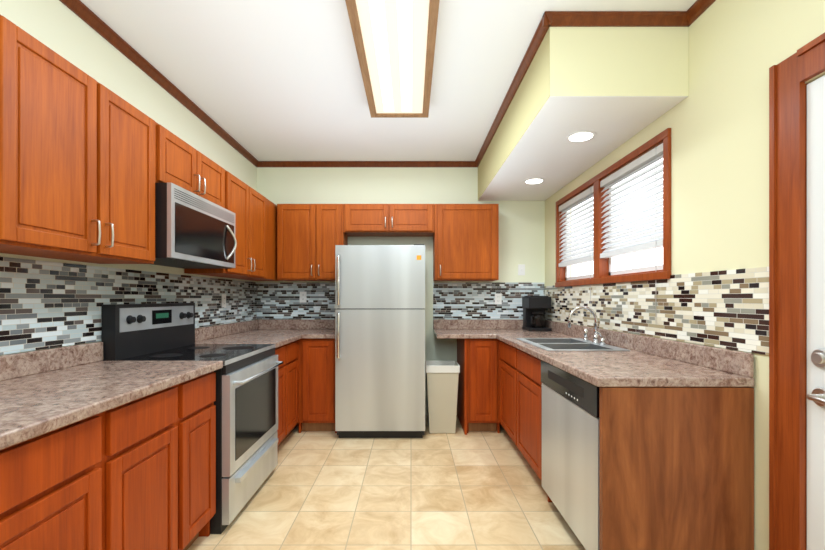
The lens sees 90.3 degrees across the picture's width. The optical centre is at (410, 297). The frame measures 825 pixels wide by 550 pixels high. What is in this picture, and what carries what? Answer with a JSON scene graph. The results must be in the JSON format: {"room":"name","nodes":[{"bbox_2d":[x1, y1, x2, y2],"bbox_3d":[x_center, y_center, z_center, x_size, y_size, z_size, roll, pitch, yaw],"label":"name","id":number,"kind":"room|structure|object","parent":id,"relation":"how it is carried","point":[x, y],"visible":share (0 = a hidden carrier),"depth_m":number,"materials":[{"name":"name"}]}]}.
{"room":"kitchen","nodes":[
{"label":"kitchen","id":0,"kind":"room"},
{"bbox_2d":[0,0,256,355],"bbox_3d":[-1.710,-0.100,1.040,0.120,2.700,6.680,0,0,0],"label":"wall","id":1,"kind":"structure","parent":0,"point":[60,28],"depth_m":2.31,"materials":[{"name":"beige paint"}]},
{"bbox_2d":[0,15,163,263],"bbox_3d":[-1.492,-0.560,1.745,0.304,0.760,0.850,0,0,0],"label":"upper cabinet","id":2,"kind":"object","parent":1,"relation":"attached to","point":[87,162],"depth_m":1.62,"materials":[{"name":"brown wood"}]},
{"bbox_2d":[0,257,256,354],"bbox_3d":[-1.646,0.032,1.290,0.008,0.393,6.179,0,0,0],"label":"backsplash","id":3,"kind":"structure","parent":1,"relation":"attached to","point":[45,304],"depth_m":2.04,"materials":[{"name":"tile"}]},
{"bbox_2d":[222,294,225,307],"bbox_3d":[-1.637,0.025,3.590,0.008,0.116,0.072,0,0,0],"label":"outlet","id":4,"kind":"object","parent":3,"relation":"attached to","point":[223,300],"visible":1,"depth_m":3.58,"materials":[{"name":"white plastic"}]},
{"bbox_2d":[59,0,258,166],"bbox_3d":[-1.631,-1.423,1.040,0.038,0.053,6.680,0,0,0],"label":"crown molding","id":5,"kind":"structure","parent":1,"relation":"attached to","point":[105,31],"depth_m":2.52,"materials":[{"name":"brown wood"}]},
{"bbox_2d":[164,128,227,209],"bbox_3d":[-1.492,-0.778,2.570,0.304,0.324,0.798,0,0,0],"label":"upper cabinet","id":6,"kind":"object","parent":1,"relation":"attached to","point":[185,167],"depth_m":2.53,"materials":[{"name":"brown wood"}]},
{"bbox_2d":[152,183,236,268],"bbox_3d":[-1.429,-0.412,2.570,0.419,0.400,0.794,0,0,0],"label":"microwave","id":7,"kind":"object","parent":6,"relation":"attached to","point":[193,231],"visible":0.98,"depth_m":2.39,"materials":[{"name":"silver metal"}]},
{"bbox_2d":[184,172,267,278],"bbox_3d":[-1.492,-0.560,3.383,0.304,0.760,0.824,0,0,0],"label":"upper cabinet","id":8,"kind":"object","parent":1,"relation":"attached to","point":[250,208],"depth_m":3.36,"materials":[{"name":"brown wood"}]},
{"bbox_2d":[242,200,280,280],"bbox_3d":[-1.492,-0.560,4.059,0.304,0.760,0.627,0,0,0],"label":"upper cabinet","id":9,"kind":"object","parent":1,"relation":"attached to","point":[272,208],"depth_m":4.03,"materials":[{"name":"brown wood"}]},
{"bbox_2d":[187,415,585,549],"bbox_3d":[-0.110,1.280,1.040,3.280,0.060,6.880,0,0,0],"label":"floor","id":10,"kind":"structure","parent":0,"point":[459,489],"depth_m":2.53,"materials":[{"name":"tile"}]},
{"bbox_2d":[0,403,127,549],"bbox_3d":[-1.332,0.811,1.154,0.624,0.878,0.590,0,0,0],"label":"base cabinet","id":11,"kind":"object","parent":10,"relation":"on","point":[66,487],"depth_m":1.23,"materials":[{"name":"brown wood"}]},
{"bbox_2d":[0,342,222,449],"bbox_3d":[-1.317,0.299,0.373,0.654,0.139,3.586,0,0,0],"label":"countertop","id":12,"kind":"structure","parent":11,"relation":"on","point":[42,392],"depth_m":1.59,"materials":[{"name":"stone"}]},
{"bbox_2d":[128,382,183,549],"bbox_3d":[-1.332,0.811,1.557,0.624,0.878,0.515,0,0,0],"label":"base cabinet","id":13,"kind":"object","parent":10,"relation":"on","point":[139,474],"depth_m":1.65,"materials":[{"name":"brown wood"}]},
{"bbox_2d":[102,303,282,533],"bbox_3d":[-1.272,0.642,2.570,0.732,1.215,0.804,0,0,0],"label":"stove","id":14,"kind":"object","parent":10,"relation":"on","point":[246,402],"visible":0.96,"depth_m":2.38,"materials":[{"name":"silver metal"}]},
{"bbox_2d":[184,371,215,549],"bbox_3d":[-1.332,0.811,1.989,0.624,0.878,0.350,0,0,0],"label":"base cabinet","id":15,"kind":"object","parent":10,"relation":"on","point":[199,392],"depth_m":1.99,"materials":[{"name":"brown wood"}]},
{"bbox_2d":[294,339,336,432],"bbox_3d":[-0.863,0.811,4.062,0.354,0.878,0.624,0,0,0],"label":"base cabinet","id":16,"kind":"object","parent":10,"relation":"on","point":[306,385],"depth_m":3.75,"materials":[{"name":"brown wood"}]},
{"bbox_2d":[195,320,334,347],"bbox_3d":[-1.162,0.299,3.674,0.964,0.139,1.399,0,0,0],"label":"countertop","id":17,"kind":"structure","parent":16,"relation":"on","point":[278,333],"depth_m":3.72,"materials":[{"name":"stone"}]},
{"bbox_2d":[335,244,424,437],"bbox_3d":[-0.270,0.388,3.928,0.790,1.725,0.803,0,0,0],"label":"refrigerator","id":18,"kind":"object","parent":10,"relation":"on","point":[379,341],"visible":1,"depth_m":3.60,"materials":[{"name":"grey metal"}]},
{"bbox_2d":[425,361,459,432],"bbox_3d":[0.290,0.933,3.895,0.312,0.630,0.302,0,0,0],"label":"trash can","id":19,"kind":"object","parent":10,"relation":"on","point":[442,384],"visible":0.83,"depth_m":3.76,"materials":[{"name":"beige plastic"}]},
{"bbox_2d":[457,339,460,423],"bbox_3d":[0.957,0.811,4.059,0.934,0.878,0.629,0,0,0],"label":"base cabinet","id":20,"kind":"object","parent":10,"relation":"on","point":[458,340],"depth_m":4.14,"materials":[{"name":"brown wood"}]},
{"bbox_2d":[541,360,598,549],"bbox_3d":[1.095,0.813,2.120,0.611,0.874,0.760,0,0,0],"label":"dishwasher","id":21,"kind":"object","parent":10,"relation":"on","point":[570,444],"visible":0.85,"depth_m":2.02,"materials":[{"name":"silver metal"}]},
{"bbox_2d":[461,339,753,549],"bbox_3d":[0.957,0.811,2.735,0.934,0.878,2.070,0,0,0],"label":"base cabinet","id":22,"kind":"object","parent":10,"relation":"on","point":[676,468],"depth_m":1.70,"materials":[{"name":"brown wood"}]},
{"bbox_2d":[433,320,492,338],"bbox_3d":[0.491,0.299,4.039,0.510,0.139,0.668,0,0,0],"label":"countertop","id":23,"kind":"structure","parent":22,"relation":"on","point":[442,329],"depth_m":4.30,"materials":[{"name":"stone"}]},
{"bbox_2d":[493,320,754,386],"bbox_3d":[1.085,0.299,3.034,0.678,0.139,2.678,0,0,0],"label":"countertop","id":24,"kind":"structure","parent":22,"relation":"on","point":[645,361],"depth_m":2.03,"materials":[{"name":"stone"}]},
{"bbox_2d":[522,296,551,330],"bbox_3d":[1.280,0.153,4.181,0.220,0.350,0.277,0,0,0],"label":"coffee maker","id":25,"kind":"object","parent":24,"relation":"on","point":[533,307],"visible":1,"depth_m":4.08,"materials":[{"name":"black plastic"}]},
{"bbox_2d":[516,338,629,350],"bbox_3d":[1.103,0.416,2.920,0.515,0.188,0.760,0,0,0],"label":"sink","id":26,"kind":"object","parent":24,"relation":"in","point":[563,344],"visible":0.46,"depth_m":2.90,"materials":[{"name":"silver metal"}]},
{"bbox_2d":[568,306,605,344],"bbox_3d":[1.231,0.188,2.954,0.228,0.266,0.308,0,0,0],"label":"faucet","id":27,"kind":"object","parent":24,"relation":"on","point":[602,341],"visible":1,"depth_m":2.91,"materials":[{"name":"silver metal"}]},
{"bbox_2d":[80,0,696,160],"bbox_3d":[-0.110,-1.480,1.040,3.280,0.060,6.880,0,0,0],"label":"ceiling","id":28,"kind":"structure","parent":0,"point":[270,80],"depth_m":2.58,"materials":[{"name":"white paint"}]},
{"bbox_2d":[345,0,439,117],"bbox_3d":[-0.085,-1.402,2.430,0.430,0.094,1.300,0,0,0],"label":"ceiling light fixture","id":29,"kind":"object","parent":28,"relation":"attached to","point":[394,41],"visible":1,"depth_m":2.27,"materials":[{"name":"white plastic"}]},
{"bbox_2d":[257,167,544,414],"bbox_3d":[-0.110,-0.100,4.440,3.320,2.700,0.120,0,0,0],"label":"wall","id":30,"kind":"structure","parent":0,"point":[521,232],"depth_m":4.38,"materials":[{"name":"beige paint"}]},
{"bbox_2d":[277,204,324,280],"bbox_3d":[-1.113,-0.560,4.222,0.450,0.760,0.304,0,0,0],"label":"upper cabinet","id":31,"kind":"object","parent":30,"relation":"attached to","point":[298,225],"depth_m":4.07,"materials":[{"name":"brown wood"}]},
{"bbox_2d":[321,204,348,280],"bbox_3d":[-0.839,-0.560,4.222,0.327,0.760,0.304,0,0,0],"label":"upper cabinet","id":32,"kind":"object","parent":30,"relation":"attached to","point":[332,215],"depth_m":4.07,"materials":[{"name":"brown wood"}]},
{"bbox_2d":[259,161,474,166],"bbox_3d":[-0.437,-1.423,4.361,2.305,0.053,0.038,0,0,0],"label":"crown molding","id":33,"kind":"structure","parent":30,"relation":"attached to","point":[261,163],"depth_m":4.35,"materials":[{"name":"brown wood"}]},
{"bbox_2d":[345,204,436,236],"bbox_3d":[-0.220,-0.798,4.222,0.908,0.285,0.304,0,0,0],"label":"upper cabinet","id":34,"kind":"object","parent":30,"relation":"attached to","point":[361,220],"depth_m":4.07,"materials":[{"name":"brown wood"}]},
{"bbox_2d":[257,283,543,318],"bbox_3d":[-0.110,0.032,4.376,3.062,0.393,0.008,0,0,0],"label":"backsplash","id":35,"kind":"structure","parent":30,"relation":"attached to","point":[450,300],"depth_m":4.37,"materials":[{"name":"tile"}]},
{"bbox_2d":[300,292,306,302],"bbox_3d":[-1.150,-0.010,4.367,0.072,0.116,0.008,0,0,0],"label":"electrical outlet","id":36,"kind":"object","parent":35,"relation":"attached to","point":[303,297],"visible":1,"depth_m":4.37,"materials":[{"name":"white plastic"}]},
{"bbox_2d":[495,293,501,303],"bbox_3d":[0.930,0.010,4.367,0.072,0.116,0.008,0,0,0],"label":"electrical outlet","id":37,"kind":"object","parent":35,"relation":"attached to","point":[498,298],"visible":1,"depth_m":4.37,"materials":[{"name":"white plastic"}]},
{"bbox_2d":[433,204,498,280],"bbox_3d":[0.555,-0.560,4.222,0.638,0.760,0.304,0,0,0],"label":"upper cabinet","id":38,"kind":"object","parent":30,"relation":"attached to","point":[464,236],"depth_m":4.07,"materials":[{"name":"brown wood"}]},
{"bbox_2d":[475,11,550,166],"bbox_3d":[0.696,-1.423,3.201,0.038,0.053,2.258,0,0,0],"label":"crown molding","id":39,"kind":"structure","parent":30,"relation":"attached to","point":[545,22],"depth_m":2.62,"materials":[{"name":"brown wood"}]},
{"bbox_2d":[518,264,524,274],"bbox_3d":[1.180,-0.300,4.372,0.072,0.116,0.016,0,0,0],"label":"light switch","id":40,"kind":"object","parent":30,"relation":"attached to","point":[521,269],"visible":1,"depth_m":4.37,"materials":[{"name":"white plastic"}]},
{"bbox_2d":[478,27,688,200],"bbox_3d":[1.071,-1.244,3.244,0.716,0.411,2.269,0,0,0],"label":"soffit","id":41,"kind":"structure","parent":0,"point":[613,88],"depth_m":2.25,"materials":[{"name":"beige paint"}]},
{"bbox_2d":[523,178,544,183],"bbox_3d":[1.090,-1.034,3.630,0.184,0.007,0.184,0,0,0],"label":"recessed light","id":42,"kind":"object","parent":41,"relation":"in","point":[534,180],"visible":1,"depth_m":3.63,"materials":[{"name":"white glass"}]},
{"bbox_2d":[566,130,596,142],"bbox_3d":[1.090,-1.034,2.630,0.184,0.007,0.184,0,0,0],"label":"recessed light","id":43,"kind":"object","parent":41,"relation":"in","point":[581,136],"visible":1,"depth_m":2.62,"materials":[{"name":"white plastic"}]},
{"bbox_2d":[545,0,824,549],"bbox_3d":[1.490,-0.100,1.040,0.120,2.700,6.680,0,0,0],"label":"wall","id":44,"kind":"structure","parent":0,"point":[716,120],"depth_m":1.84,"materials":[{"name":"beige paint"}]},
{"bbox_2d":[555,128,670,286],"bbox_3d":[1.468,-0.520,3.125,0.125,0.830,1.750,0,0,0],"label":"window","id":45,"kind":"structure","parent":44,"relation":"in","point":[605,272],"depth_m":3.00,"materials":[{"name":"brown wood"}]},
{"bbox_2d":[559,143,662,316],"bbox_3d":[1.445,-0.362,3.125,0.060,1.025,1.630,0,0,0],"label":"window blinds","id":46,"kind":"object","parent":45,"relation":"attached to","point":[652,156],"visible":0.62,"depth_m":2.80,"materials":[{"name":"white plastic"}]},
{"bbox_2d":[547,11,686,30],"bbox_3d":[1.050,-1.423,2.091,0.660,0.053,0.038,0,0,0],"label":"crown molding","id":47,"kind":"structure","parent":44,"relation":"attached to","point":[558,18],"depth_m":2.08,"materials":[{"name":"brown wood"}]},
{"bbox_2d":[544,267,768,354],"bbox_3d":[1.426,0.051,2.998,0.008,0.353,2.746,0,0,0],"label":"backsplash","id":48,"kind":"structure","parent":44,"relation":"attached to","point":[727,309],"depth_m":2.12,"materials":[{"name":"tile"}]},
{"bbox_2d":[687,0,715,26],"bbox_3d":[1.411,-1.423,-0.095,0.038,0.053,4.410,0,0,0],"label":"crown molding","id":49,"kind":"structure","parent":44,"relation":"attached to","point":[699,6],"depth_m":2.01,"materials":[{"name":"brown wood"}]},
{"bbox_2d":[769,33,824,549],"bbox_3d":[1.474,0.175,1.036,0.149,2.149,1.134,0,0,0],"label":"door frame","id":50,"kind":"structure","parent":44,"relation":"attached to","point":[790,76],"depth_m":1.53,"materials":[{"name":"brown wood"}]},
{"bbox_2d":[806,75,824,549],"bbox_3d":[1.427,0.234,1.036,0.103,2.016,0.904,0,0,0],"label":"entry door","id":51,"kind":"structure","parent":44,"relation":"in","point":[815,396],"depth_m":1.45,"materials":[{"name":"white"}]},
{"label":"outside","id":52,"kind":"structure","parent":0,"visible":0},
{"bbox_2d":[572,158,662,276],"bbox_3d":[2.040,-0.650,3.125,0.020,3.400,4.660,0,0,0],"label":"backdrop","id":53,"kind":"structure","parent":52,"point":[648,258],"depth_m":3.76,"materials":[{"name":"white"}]}
]}

